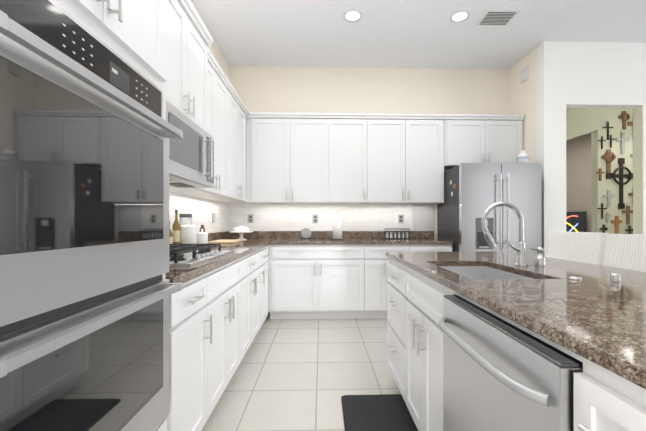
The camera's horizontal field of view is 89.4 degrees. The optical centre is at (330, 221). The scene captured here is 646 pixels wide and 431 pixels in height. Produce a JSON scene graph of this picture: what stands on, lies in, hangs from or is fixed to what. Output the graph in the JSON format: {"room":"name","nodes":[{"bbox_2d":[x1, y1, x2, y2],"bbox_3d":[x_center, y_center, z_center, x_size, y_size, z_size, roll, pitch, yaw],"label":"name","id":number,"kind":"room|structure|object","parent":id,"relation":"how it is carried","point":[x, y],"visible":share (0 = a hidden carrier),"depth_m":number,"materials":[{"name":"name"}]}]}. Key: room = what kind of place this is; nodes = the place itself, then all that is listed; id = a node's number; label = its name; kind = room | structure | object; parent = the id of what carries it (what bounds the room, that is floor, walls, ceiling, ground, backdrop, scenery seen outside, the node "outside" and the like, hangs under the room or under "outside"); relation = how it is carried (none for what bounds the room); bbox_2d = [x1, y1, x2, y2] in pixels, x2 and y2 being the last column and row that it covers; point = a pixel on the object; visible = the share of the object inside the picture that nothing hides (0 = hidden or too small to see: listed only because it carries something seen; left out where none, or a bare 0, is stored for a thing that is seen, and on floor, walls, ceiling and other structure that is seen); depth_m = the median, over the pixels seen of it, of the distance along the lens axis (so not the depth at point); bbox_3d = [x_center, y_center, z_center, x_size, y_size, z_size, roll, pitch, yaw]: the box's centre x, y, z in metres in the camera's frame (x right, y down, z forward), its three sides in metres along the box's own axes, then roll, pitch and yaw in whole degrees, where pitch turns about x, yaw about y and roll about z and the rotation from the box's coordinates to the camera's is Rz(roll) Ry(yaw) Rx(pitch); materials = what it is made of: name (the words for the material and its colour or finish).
{"room":"kitchen","nodes":[
{"label":"kitchen","id":0,"kind":"room"},
{"bbox_2d":[169,0,228,232],"bbox_3d":[-1.292,-0.476,0.606,0.126,3.200,7.660,0,0,-2],"label":"wall","id":1,"kind":"structure","parent":0,"point":[201,210],"depth_m":3.44,"materials":[{"name":"tile"}]},
{"bbox_2d":[167,0,209,115],"bbox_3d":[-1.063,-0.943,1.944,0.409,0.671,0.760,0,0,-2],"label":"upper cabinet","id":2,"kind":"object","parent":1,"relation":"attached to","point":[207,111],"depth_m":1.97,"materials":[{"name":"white paint"}]},
{"bbox_2d":[166,80,217,191],"bbox_3d":[-1.039,-0.456,1.944,0.456,0.430,0.730,0,0,-2],"label":"upper cabinet","id":3,"kind":"object","parent":1,"relation":"attached to","point":[194,156],"depth_m":1.97,"materials":[{"name":"white paint"}]},
{"bbox_2d":[166,100,213,187],"bbox_3d":[-1.015,-0.419,1.944,0.504,0.363,0.730,0,0,-2],"label":"microwave","id":4,"kind":"object","parent":3,"relation":"attached to","point":[192,155],"depth_m":1.92,"materials":[{"name":"silver metal"}]},
{"bbox_2d":[169,231,228,246],"bbox_3d":[-1.281,0.168,2.766,0.020,0.100,3.052,0,0,-2],"label":"backsplash","id":5,"kind":"structure","parent":1,"relation":"attached to","point":[216,235],"depth_m":3.62,"materials":[{"name":"brown stone"}]},
{"bbox_2d":[174,56,229,199],"bbox_3d":[-1.132,-0.777,2.762,0.316,1.070,0.873,0,0,-2],"label":"upper cabinet","id":6,"kind":"object","parent":1,"relation":"attached to","point":[219,86],"depth_m":2.97,"materials":[{"name":"white paint"}]},
{"bbox_2d":[212,213,214,222],"bbox_3d":[-1.310,-0.043,3.676,0.006,0.115,0.080,0,0,-2],"label":"electrical outlet plate","id":7,"kind":"object","parent":1,"relation":"attached to","point":[213,214],"depth_m":3.66,"materials":[{"name":"grey plastic"}]},
{"bbox_2d":[214,88,245,203],"bbox_3d":[-1.152,-0.776,3.481,0.316,1.070,0.801,0,0,-2],"label":"upper cabinet","id":8,"kind":"object","parent":1,"relation":"attached to","point":[237,113],"depth_m":3.51,"materials":[{"name":"white paint"}]},
{"bbox_2d":[246,112,250,203],"bbox_3d":[-1.168,-0.775,4.071,0.316,1.070,0.493,0,0,-2],"label":"upper cabinet","id":9,"kind":"object","parent":1,"relation":"attached to","point":[247,113],"depth_m":4.02,"materials":[{"name":"white paint"}]},
{"bbox_2d":[201,312,400,430],"bbox_3d":[3.713,1.159,3.663,10.600,0.060,13.500,0,0,-2],"label":"floor","id":10,"kind":"structure","parent":0,"point":[298,374],"depth_m":2.38,"materials":[{"name":"beige tile"}]},
{"bbox_2d":[0,0,182,430],"bbox_3d":[-0.889,-0.111,0.849,0.697,2.470,0.795,0,0,-2],"label":"double wall oven","id":11,"kind":"object","parent":10,"relation":"on","point":[88,131],"visible":1,"depth_m":0.78,"materials":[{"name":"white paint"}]},
{"bbox_2d":[166,287,216,430],"bbox_3d":[-0.929,0.690,1.477,0.652,0.870,0.455,0,0,-2],"label":"base cabinet","id":12,"kind":"object","parent":10,"relation":"on","point":[192,310],"depth_m":1.48,"materials":[{"name":"white paint"}]},
{"bbox_2d":[165,239,452,286],"bbox_3d":[0.072,0.237,2.813,2.726,0.039,3.072,0,0,-2],"label":"countertop","id":13,"kind":"structure","parent":12,"relation":"on","point":[249,262],"depth_m":3.72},
{"bbox_2d":[169,221,172,243],"bbox_3d":[-1.226,0.105,2.478,0.061,0.224,0.061,0,0,-2],"label":"oil bottle","id":14,"kind":"object","parent":13,"relation":"on","point":[170,237],"visible":0.15,"depth_m":2.47,"materials":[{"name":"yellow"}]},
{"bbox_2d":[172,210,179,243],"bbox_3d":[-1.214,0.059,2.578,0.057,0.315,0.057,0,0,-2],"label":"oil bottle","id":15,"kind":"object","parent":13,"relation":"on","point":[176,231],"visible":0.73,"depth_m":2.56,"materials":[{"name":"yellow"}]},
{"bbox_2d":[179,214,191,225],"bbox_3d":[-1.219,0.074,2.758,0.100,0.286,0.100,0,0,-2],"label":"glass jar","id":16,"kind":"object","parent":13,"relation":"on","point":[184,218],"visible":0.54,"depth_m":2.72,"materials":[{"name":"grey"}]},
{"bbox_2d":[180,221,196,243],"bbox_3d":[-1.146,0.105,2.640,0.128,0.224,0.128,0,0,-2],"label":"canister","id":17,"kind":"object","parent":13,"relation":"on","point":[188,233],"visible":0.75,"depth_m":2.59,"materials":[{"name":"white ceramic"}]},
{"bbox_2d":[197,229,207,243],"bbox_3d":[-1.138,0.138,2.900,0.103,0.159,0.103,0,0,-2],"label":"canister","id":18,"kind":"object","parent":13,"relation":"on","point":[202,237],"visible":0.79,"depth_m":2.86,"materials":[{"name":"white ceramic"}]},
{"bbox_2d":[208,239,243,243],"bbox_3d":[-1.115,0.208,3.496,0.280,0.020,0.430,0,0,-2],"label":"cutting board","id":19,"kind":"object","parent":13,"relation":"on","point":[226,241],"visible":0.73,"depth_m":3.31,"materials":[{"name":"brown wood"}]},
{"bbox_2d":[229,226,252,239],"bbox_3d":[-1.100,0.133,4.042,0.290,0.172,0.290,0,0,-2],"label":"cake stand","id":20,"kind":"object","parent":13,"relation":"on","point":[241,230],"visible":0.92,"depth_m":3.97,"materials":[{"name":"white ceramic"}]},
{"bbox_2d":[301,228,310,237],"bbox_3d":[-0.316,0.148,4.279,0.140,0.136,0.051,0,0,-2],"label":"trivet","id":21,"kind":"object","parent":13,"relation":"on","point":[305,232],"visible":0.98,"depth_m":4.27,"materials":[{"name":"grey"}]},
{"bbox_2d":[331,211,343,239],"bbox_3d":[0.091,0.042,4.035,0.160,0.354,0.160,0,0,-2],"label":"paper towel holder","id":22,"kind":"object","parent":13,"relation":"on","point":[337,227],"visible":1,"depth_m":3.98,"materials":[{"name":"grey plastic"}]},
{"bbox_2d":[384,228,410,238],"bbox_3d":[0.875,0.153,4.266,0.327,0.133,0.127,0,0,-2],"label":"spice rack","id":23,"kind":"object","parent":13,"relation":"on","point":[395,233],"visible":1,"depth_m":4.23,"materials":[{"name":"grey metal"}]},
{"bbox_2d":[217,287,248,401],"bbox_3d":[-0.943,0.691,1.989,0.652,0.870,0.810,0,0,-2],"label":"base cabinet","id":24,"kind":"object","parent":10,"relation":"on","point":[226,300],"depth_m":2.09,"materials":[{"name":"white paint"}]},
{"bbox_2d":[249,287,264,346],"bbox_3d":[-0.963,0.693,2.699,0.652,0.870,0.850,0,0,-2],"label":"base cabinet","id":25,"kind":"object","parent":10,"relation":"on","point":[256,294],"depth_m":2.92,"materials":[{"name":"white paint"}]},
{"bbox_2d":[265,287,272,318],"bbox_3d":[-0.980,0.694,3.316,0.652,0.870,0.624,0,0,-2],"label":"base cabinet","id":26,"kind":"object","parent":10,"relation":"on","point":[268,290],"depth_m":3.71,"materials":[{"name":"white paint"}]},
{"bbox_2d":[277,287,324,318],"bbox_3d":[-0.397,0.695,4.023,0.620,0.870,0.626,0,0,-2],"label":"base cabinet","id":27,"kind":"object","parent":10,"relation":"on","point":[292,302],"depth_m":3.72,"materials":[{"name":"white paint"}]},
{"bbox_2d":[325,287,372,318],"bbox_3d":[0.118,0.695,4.037,0.645,0.870,0.626,0,0,-2],"label":"base cabinet","id":28,"kind":"object","parent":10,"relation":"on","point":[340,302],"depth_m":3.73,"materials":[{"name":"white paint"}]},
{"bbox_2d":[341,394,417,430],"bbox_3d":[0.296,1.116,1.593,0.425,0.017,1.050,0,0,-2],"label":"floor mat","id":29,"kind":"object","parent":10,"relation":"on","point":[384,412],"visible":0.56,"depth_m":1.89,"materials":[{"name":"rubber"}]},
{"bbox_2d":[373,287,386,317],"bbox_3d":[0.641,0.695,4.052,0.640,0.870,0.626,0,0,-2],"label":"base cabinet","id":30,"kind":"object","parent":10,"relation":"on","point":[379,293],"depth_m":3.74,"materials":[{"name":"white paint"}]},
{"bbox_2d":[387,257,429,402],"bbox_3d":[0.721,0.691,2.050,0.620,0.870,0.580,0,0,-2],"label":"base cabinet","id":31,"kind":"object","parent":10,"relation":"on","point":[406,289],"depth_m":1.95,"materials":[{"name":"white paint"}]},
{"bbox_2d":[406,313,429,430],"bbox_3d":[0.736,0.815,1.515,0.620,0.620,0.610,0,0,-2],"label":"base cabinet","id":32,"kind":"object","parent":10,"relation":"on","point":[417,324],"depth_m":1.54,"materials":[{"name":"white paint"}]},
{"bbox_2d":[437,163,540,254],"bbox_3d":[1.885,0.240,3.953,0.898,1.780,0.822,0,0,-2],"label":"refrigerator","id":33,"kind":"object","parent":10,"relation":"on","point":[473,192],"visible":0.48,"depth_m":3.61,"materials":[{"name":"grey metal"}]},
{"bbox_2d":[516,150,528,162],"bbox_3d":[2.243,-0.744,3.805,0.127,0.185,0.127,0,0,-2],"label":"vase","id":34,"kind":"object","parent":33,"relation":"on","point":[522,156],"visible":0.83,"depth_m":3.77,"materials":[{"name":"white ceramic"}]},
{"bbox_2d":[430,285,597,430],"bbox_3d":[0.720,0.695,0.912,0.595,0.858,0.715,0,0,-2],"label":"base cabinet","id":35,"kind":"object","parent":10,"relation":"on","point":[519,339],"depth_m":0.83,"materials":[{"name":"silver metal"}]},
{"bbox_2d":[439,295,582,430],"bbox_3d":[0.692,0.689,0.911,0.650,0.846,0.587,0,0,-2],"label":"dishwasher","id":36,"kind":"object","parent":35,"relation":"in","point":[499,374],"depth_m":0.81,"materials":[{"name":"grey metal"}]},
{"bbox_2d":[386,253,645,388],"bbox_3d":[0.894,0.230,1.361,0.929,0.030,2.050,0,0,-2],"label":"countertop","id":37,"kind":"structure","parent":35,"relation":"on","point":[598,312],"depth_m":0.91,"materials":[{"name":"brown stone"}]},
{"bbox_2d":[426,265,529,308],"bbox_3d":[0.700,0.347,1.520,0.348,0.227,0.588,0,0,-2],"label":"sink","id":38,"kind":"object","parent":37,"relation":"in","point":[474,270],"depth_m":1.76,"materials":[{"name":"silver metal"}]},
{"bbox_2d":[481,201,549,264],"bbox_3d":[0.899,0.057,1.612,0.295,0.318,0.089,0,0,-2],"label":"faucet","id":39,"kind":"object","parent":37,"relation":"on","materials":[{"name":"silver metal"}]},
{"bbox_2d":[531,247,545,266],"bbox_3d":[1.016,0.168,1.594,0.064,0.094,0.048,0,0,-2],"label":"soap dispenser","id":40,"kind":"object","parent":37,"relation":"on","point":[539,260],"depth_m":1.58,"materials":[{"name":"grey metal"}]},
{"bbox_2d":[566,211,586,231],"bbox_3d":[5.541,0.447,8.185,0.440,1.380,1.500,0,0,-22],"label":"television","id":41,"kind":"object","parent":10,"relation":"on","point":[576,221],"visible":0.08,"depth_m":7.75,"materials":[{"name":"black"}]},
{"bbox_2d":[546,231,609,265],"bbox_3d":[1.494,0.599,2.312,0.580,1.055,0.480,0,0,-2],"label":"bar chair","id":42,"kind":"object","parent":10,"relation":"on","point":[586,247],"visible":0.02,"depth_m":2.25,"materials":[{"name":"fabric"}]},
{"bbox_2d":[558,349,645,430],"bbox_3d":[0.764,0.689,0.491,0.620,0.870,0.250,0,0,-2],"label":"base cabinet","id":43,"kind":"object","parent":10,"relation":"on","point":[621,403],"depth_m":0.53,"materials":[{"name":"white paint"}]},
{"bbox_2d":[603,234,645,271],"bbox_3d":[1.466,0.598,1.698,0.580,1.055,0.480,0,0,-7],"label":"bar chair","id":44,"kind":"object","parent":10,"relation":"on","point":[625,251],"depth_m":1.84,"materials":[{"name":"fabric"}]},
{"bbox_2d":[229,65,509,238],"bbox_3d":[0.606,-0.469,4.427,3.890,3.200,0.126,0,0,-2],"label":"wall","id":45,"kind":"structure","parent":0,"point":[362,90],"depth_m":4.37,"materials":[{"name":"beige paint"}]},
{"bbox_2d":[229,204,411,230],"bbox_3d":[-0.117,-0.062,4.346,2.439,0.365,0.006,0,0,-2],"label":"backsplash","id":46,"kind":"structure","parent":45,"relation":"attached to","point":[299,217],"depth_m":4.34,"materials":[{"name":"tile"}]},
{"bbox_2d":[248,214,252,222],"bbox_3d":[-1.052,-0.042,4.313,0.072,0.115,0.007,0,0,-2],"label":"electrical outlet plate","id":47,"kind":"object","parent":46,"relation":"attached to","point":[250,216],"depth_m":4.31,"materials":[{"name":"grey plastic"}]},
{"bbox_2d":[313,214,317,222],"bbox_3d":[-0.197,-0.042,4.337,0.072,0.115,0.007,0,0,-2],"label":"electrical outlet plate","id":48,"kind":"object","parent":46,"relation":"attached to","point":[315,218],"depth_m":4.34,"materials":[{"name":"grey plastic"}]},
{"bbox_2d":[398,215,403,222],"bbox_3d":[0.948,-0.042,4.369,0.072,0.115,0.007,0,0,-2],"label":"electrical outlet plate","id":49,"kind":"object","parent":46,"relation":"attached to","point":[400,217],"depth_m":4.37,"materials":[{"name":"grey plastic"}]},
{"bbox_2d":[229,231,432,238],"bbox_3d":[0.030,0.171,4.339,2.726,0.100,0.020,0,0,-2],"label":"backsplash","id":50,"kind":"structure","parent":45,"relation":"attached to","point":[255,234],"depth_m":4.33,"materials":[{"name":"brown stone"}]},
{"bbox_2d":[247,112,444,203],"bbox_3d":[0.197,-0.790,4.176,2.453,1.100,0.359,0,0,-2],"label":"upper cabinet","id":51,"kind":"object","parent":45,"relation":"attached to","point":[338,158],"visible":1,"depth_m":4.04,"materials":[{"name":"white paint"}]},
{"bbox_2d":[444,114,524,169],"bbox_3d":[1.925,-1.022,4.224,0.996,0.635,0.359,0,0,-2],"label":"upper cabinet","id":52,"kind":"object","parent":45,"relation":"attached to","point":[483,138],"visible":0.92,"depth_m":4.09,"materials":[{"name":"white paint"}]},
{"bbox_2d":[191,0,645,135],"bbox_3d":[3.713,-2.111,3.668,10.600,0.080,13.500,0,0,-2],"label":"ceiling","id":53,"kind":"structure","parent":0,"point":[391,33],"depth_m":3.53,"materials":[{"name":"paint"}]},
{"bbox_2d":[343,10,361,21],"bbox_3d":[0.227,-2.069,3.282,0.190,0.004,0.190,0,0,-2],"label":"recessed light","id":54,"kind":"object","parent":53,"relation":"in","point":[352,15],"visible":1,"depth_m":3.27,"materials":[{"name":"white paint"}]},
{"bbox_2d":[450,10,469,22],"bbox_3d":[1.306,-2.069,3.292,0.190,0.004,0.190,0,0,-2],"label":"recessed light","id":55,"kind":"object","parent":53,"relation":"in","point":[459,16],"visible":1,"depth_m":3.29,"materials":[{"name":"white paint"}]},
{"bbox_2d":[475,9,520,25],"bbox_3d":[1.692,-2.064,3.307,0.340,0.013,0.250,0,0,-2],"label":"ceiling vent","id":56,"kind":"object","parent":53,"relation":"in","point":[497,17],"visible":0.98,"depth_m":3.29,"materials":[{"name":"white metal"}]},
{"bbox_2d":[510,47,536,162],"bbox_3d":[2.499,-0.470,4.142,0.120,3.200,0.560,0,0,-2],"label":"wall","id":57,"kind":"structure","parent":0,"point":[523,97],"depth_m":4.04,"materials":[{"name":"beige paint"}]},
{"bbox_2d":[520,66,528,82],"bbox_3d":[2.426,-1.840,4.077,0.030,0.160,0.130,0,0,-2],"label":"sensor","id":58,"kind":"object","parent":57,"relation":"attached to","point":[524,74],"visible":1,"depth_m":4.05,"materials":[{"name":"white paint"}]},
{"bbox_2d":[566,133,590,231],"bbox_3d":[6.005,-0.464,7.942,0.120,3.201,6.001,0,0,-22],"label":"wall","id":59,"kind":"structure","parent":0,"point":[578,173],"depth_m":7.84,"materials":[{"name":"beige paint"}]},
{"bbox_2d":[566,108,597,139],"bbox_3d":[3.366,-1.468,5.168,1.670,1.200,0.120,0,0,-2],"label":"wall","id":60,"kind":"structure","parent":0,"point":[581,121],"depth_m":5.12,"materials":[{"name":"beige paint"}]},
{"bbox_2d":[537,41,645,256],"bbox_3d":[5.727,-0.470,3.891,6.560,3.200,0.120,0,0,-2],"label":"wall","id":61,"kind":"structure","parent":0,"point":[611,75],"depth_m":3.75,"materials":[{"name":"paint"}]},
{"bbox_2d":[591,105,642,234],"bbox_3d":[6.289,-0.469,4.579,5.398,3.200,1.456,0,0,-2],"label":"wall","id":62,"kind":"structure","parent":0,"point":[634,147],"depth_m":5.13,"materials":[{"name":"beige paint"}]},
{"bbox_2d":[596,168,603,180],"bbox_3d":[4.236,-0.741,5.120,0.120,0.194,0.018,0,0,-2],"label":"art","id":63,"kind":"object","parent":62,"relation":"attached to","point":[600,172],"visible":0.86,"depth_m":5.11,"materials":[{"name":"brown wood"}]},
{"bbox_2d":[598,136,605,148],"bbox_3d":[4.263,-1.244,5.122,0.120,0.194,0.018,0,0,-2],"label":"art","id":64,"kind":"object","parent":62,"relation":"attached to","point":[601,140],"visible":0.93,"depth_m":5.12,"materials":[{"name":"grey metal"}]},
{"bbox_2d":[597,203,606,218],"bbox_3d":[4.263,-0.170,5.120,0.149,0.240,0.018,0,0,-2],"label":"art","id":65,"kind":"object","parent":62,"relation":"attached to","point":[601,208],"visible":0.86,"depth_m":5.11,"materials":[{"name":"grey metal"}]},
{"bbox_2d":[600,225,607,232],"bbox_3d":[4.287,0.139,5.114,0.116,0.193,0.030,0,0,-2],"label":"art","id":66,"kind":"object","parent":62,"relation":"attached to","point":[604,228],"visible":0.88,"depth_m":5.11,"materials":[{"name":"grey metal"}]},
{"bbox_2d":[604,213,610,222],"bbox_3d":[4.350,-0.067,5.122,0.099,0.160,0.018,0,0,-2],"label":"art","id":67,"kind":"object","parent":62,"relation":"attached to","point":[607,215],"visible":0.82,"depth_m":5.11,"materials":[{"name":"grey"}]},
{"bbox_2d":[602,122,612,138],"bbox_3d":[4.359,-1.438,5.125,0.163,0.263,0.018,0,0,-2],"label":"art","id":68,"kind":"object","parent":62,"relation":"attached to","point":[607,127],"visible":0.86,"depth_m":5.12,"materials":[{"name":"grey metal"}]},
{"bbox_2d":[601,149,615,171],"bbox_3d":[4.368,-0.958,5.118,0.220,0.354,0.030,0,0,-2],"label":"art","id":69,"kind":"object","parent":62,"relation":"attached to","point":[607,156],"visible":0.96,"depth_m":5.12,"materials":[{"name":"brown wood"}]},
{"bbox_2d":[603,190,613,206],"bbox_3d":[4.368,-0.364,5.123,0.163,0.263,0.018,0,0,-2],"label":"art","id":70,"kind":"object","parent":62,"relation":"attached to","point":[608,195],"visible":1,"depth_m":5.11,"materials":[{"name":"grey"}]},
{"bbox_2d":[607,135,614,147],"bbox_3d":[4.407,-1.267,5.126,0.120,0.194,0.018,0,0,-2],"label":"art","id":71,"kind":"object","parent":62,"relation":"attached to","point":[610,139],"visible":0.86,"depth_m":5.12,"materials":[{"name":"grey metal"}]},
{"bbox_2d":[611,216,621,232],"bbox_3d":[4.498,0.042,5.126,0.170,0.274,0.018,0,0,-2],"label":"art","id":72,"kind":"object","parent":62,"relation":"attached to","point":[616,221],"visible":0.93,"depth_m":5.12,"materials":[{"name":"brown wood"}]},
{"bbox_2d":[606,158,632,208],"bbox_3d":[4.573,-0.604,5.123,0.479,0.798,0.030,0,0,-2],"label":"art","id":73,"kind":"object","parent":62,"relation":"attached to","point":[621,176],"visible":0.88,"depth_m":5.12,"materials":[{"name":"grey metal"}]},
{"bbox_2d":[616,132,628,152],"bbox_3d":[4.597,-1.244,5.131,0.205,0.331,0.018,0,0,-2],"label":"art","id":74,"kind":"object","parent":62,"relation":"attached to","point":[622,138],"visible":0.89,"depth_m":5.12,"materials":[{"name":"grey"}]},
{"bbox_2d":[618,111,629,129],"bbox_3d":[4.621,-1.598,5.126,0.177,0.286,0.030,0,0,-2],"label":"art","id":75,"kind":"object","parent":62,"relation":"attached to","point":[623,117],"visible":0.94,"depth_m":5.12,"materials":[{"name":"brown wood"}]},
{"bbox_2d":[622,206,632,223],"bbox_3d":[4.681,-0.112,5.131,0.177,0.286,0.018,0,0,-2],"label":"art","id":76,"kind":"object","parent":62,"relation":"attached to","point":[627,211],"visible":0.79,"depth_m":5.12,"materials":[{"name":"brown wood"}]}
]}

